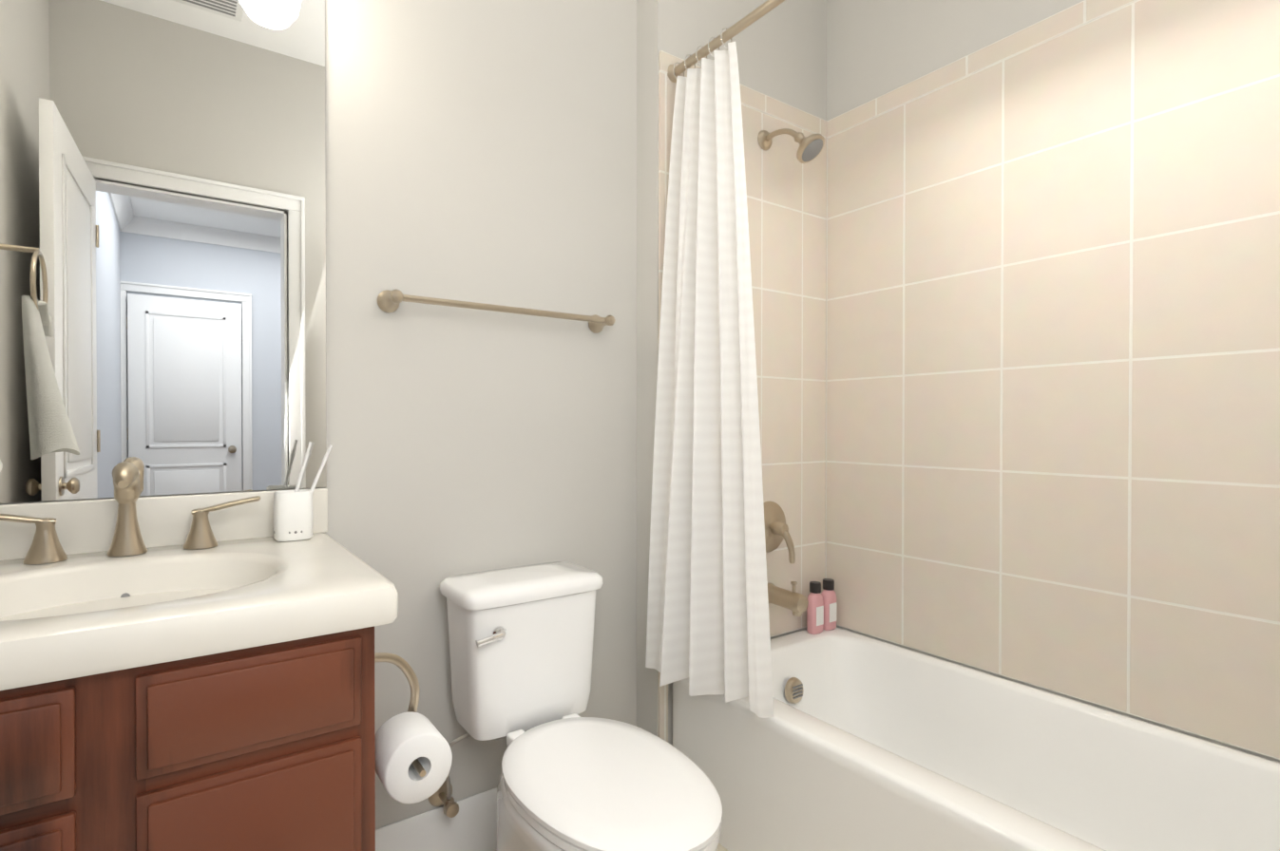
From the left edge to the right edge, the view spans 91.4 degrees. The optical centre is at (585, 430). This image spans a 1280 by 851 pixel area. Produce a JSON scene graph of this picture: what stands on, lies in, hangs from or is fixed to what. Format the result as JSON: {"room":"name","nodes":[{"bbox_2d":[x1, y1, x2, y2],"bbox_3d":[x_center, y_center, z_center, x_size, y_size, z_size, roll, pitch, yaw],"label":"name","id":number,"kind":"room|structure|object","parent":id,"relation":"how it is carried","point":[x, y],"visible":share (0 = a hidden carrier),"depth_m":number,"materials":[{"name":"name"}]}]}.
{"room":"bathroom","nodes":[
{"label":"bathroom","id":0,"kind":"room"},
{"bbox_2d":[0,0,826,829],"bbox_3d":[-0.184,-0.321,1.710,2.620,2.900,0.200,0,1,-33],"label":"wall","id":1,"kind":"structure","parent":0,"point":[498,152],"depth_m":1.68,"materials":[{"name":"paint"}]},
{"bbox_2d":[0,0,326,503],"bbox_3d":[-0.896,-0.488,1.238,0.710,1.238,0.006,0,1,-33],"label":"mirror","id":2,"kind":"object","parent":1,"relation":"attached to","point":[162,246],"visible":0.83,"depth_m":1.26,"materials":[{"name":"clear glass"}]},
{"bbox_2d":[375,787,496,850],"bbox_3d":[-0.223,1.047,1.678,0.928,0.165,0.028,0,1,-33],"label":"baseboard","id":3,"kind":"structure","parent":1,"relation":"attached to","point":[470,826],"depth_m":1.56,"materials":[{"name":"white paint"}]},
{"bbox_2d":[376,289,615,333],"bbox_3d":[-0.201,-0.315,1.645,0.664,0.054,0.085,0,1,-33],"label":"towel rail","id":4,"kind":"object","parent":1,"relation":"attached to","point":[389,301],"visible":1,"depth_m":1.57,"materials":[{"name":"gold metal"}]},
{"bbox_2d":[645,0,785,718],"bbox_3d":[0.640,-0.198,1.160,0.209,1.793,1.654,0,1,-33],"label":"shower curtain","id":5,"kind":"object","parent":1,"relation":"attached to","point":[708,627],"visible":1,"depth_m":1.66,"materials":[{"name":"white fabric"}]},
{"bbox_2d":[658,50,826,743],"bbox_3d":[0.549,-0.001,2.065,0.786,2.254,0.010,0,1,-33],"label":"wall tile","id":6,"kind":"structure","parent":1,"relation":"attached to","point":[786,188],"depth_m":2.16,"materials":[{"name":"beige tile"}]},
{"bbox_2d":[763,501,795,563],"bbox_3d":[0.647,0.339,2.070,0.174,0.198,0.095,0,1,-33],"label":"shower valve","id":7,"kind":"object","parent":6,"relation":"attached to","point":[776,529],"visible":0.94,"depth_m":2.08,"materials":[{"name":"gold metal"}]},
{"bbox_2d":[767,581,808,616],"bbox_3d":[0.659,0.543,2.053,0.068,0.107,0.143,0,1,-33],"label":"tub spout","id":8,"kind":"object","parent":6,"relation":"attached to","point":[795,603],"visible":0.98,"depth_m":2.02,"materials":[{"name":"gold metal"}]},
{"bbox_2d":[757,128,824,163],"bbox_3d":[0.666,-0.926,1.999,0.095,0.159,0.218,0,1,-33],"label":"shower head","id":9,"kind":"object","parent":6,"relation":"attached to","point":[810,148],"visible":1,"depth_m":1.95},
{"bbox_2d":[716,843,728,850],"bbox_3d":[0.297,1.165,0.985,2.620,0.060,1.960,0,1,-33],"label":"floor","id":10,"kind":"structure","parent":0,"point":[720,848],"depth_m":1.68,"materials":[{"name":"tile"}]},
{"bbox_2d":[0,461,398,850],"bbox_3d":[-0.732,0.597,0.997,0.711,1.076,0.604,0,1,-33],"label":"bathroom vanity","id":11,"kind":"object","parent":10,"relation":"on","point":[188,673],"visible":1,"depth_m":0.87,"materials":[{"name":"brown wood"}]},
{"bbox_2d":[272,441,332,541],"bbox_3d":[-0.608,0.127,1.337,0.110,0.208,0.074,0,1,-33],"label":"toothbrush holder","id":12,"kind":"object","parent":11,"relation":"on","point":[293,516],"visible":1,"depth_m":1.31,"materials":[{"name":"white plastic"}]},
{"bbox_2d":[374,652,452,804],"bbox_3d":[-0.347,0.546,1.153,0.164,0.240,0.164,0,1,-33],"label":"toilet paper holder","id":13,"kind":"object","parent":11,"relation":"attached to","point":[413,757],"visible":0.79,"depth_m":1.12,"materials":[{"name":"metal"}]},
{"bbox_2d":[428,561,722,850],"bbox_3d":[-0.026,0.749,1.367,0.400,0.766,0.755,0,1,-33],"label":"toilet","id":14,"kind":"object","parent":10,"relation":"on","point":[521,640],"visible":0.98,"depth_m":1.42,"materials":[{"name":"white ceramic"}]},
{"bbox_2d":[672,627,1279,850],"bbox_3d":[0.974,0.921,1.454,0.757,0.420,1.489,0,1,-33],"label":"bathtub","id":15,"kind":"object","parent":10,"relation":"on","point":[857,742],"visible":0.88,"depth_m":1.56,"materials":[{"name":"white ceramic"}]},
{"bbox_2d":[806,581,823,634],"bbox_3d":[0.803,0.617,2.172,0.062,0.175,0.038,0,1,-33],"label":"bottle","id":16,"kind":"object","parent":15,"relation":"on","point":[815,615],"visible":1,"depth_m":2.15,"materials":[{"name":"pink plastic"}]},
{"bbox_2d":[821,578,836,630],"bbox_3d":[0.864,0.617,2.212,0.062,0.175,0.038,0,1,-33],"label":"bottle","id":17,"kind":"object","parent":15,"relation":"on","point":[828,594],"visible":0.94,"depth_m":2.19,"materials":[{"name":"pink plastic"}]},
{"bbox_2d":[826,0,1279,763],"bbox_3d":[1.407,-0.320,1.577,0.100,2.900,1.760,0,1,-33],"label":"wall","id":18,"kind":"structure","parent":0,"point":[876,47],"depth_m":2.03,"materials":[{"name":"paint"}]},
{"bbox_2d":[825,0,1279,760],"bbox_3d":[1.328,-0.208,1.598,0.010,1.832,1.636,0,1,-33],"label":"wall tile","id":19,"kind":"structure","parent":18,"relation":"attached to","point":[1052,374],"depth_m":1.64,"materials":[{"name":"beige tile"}]}
]}

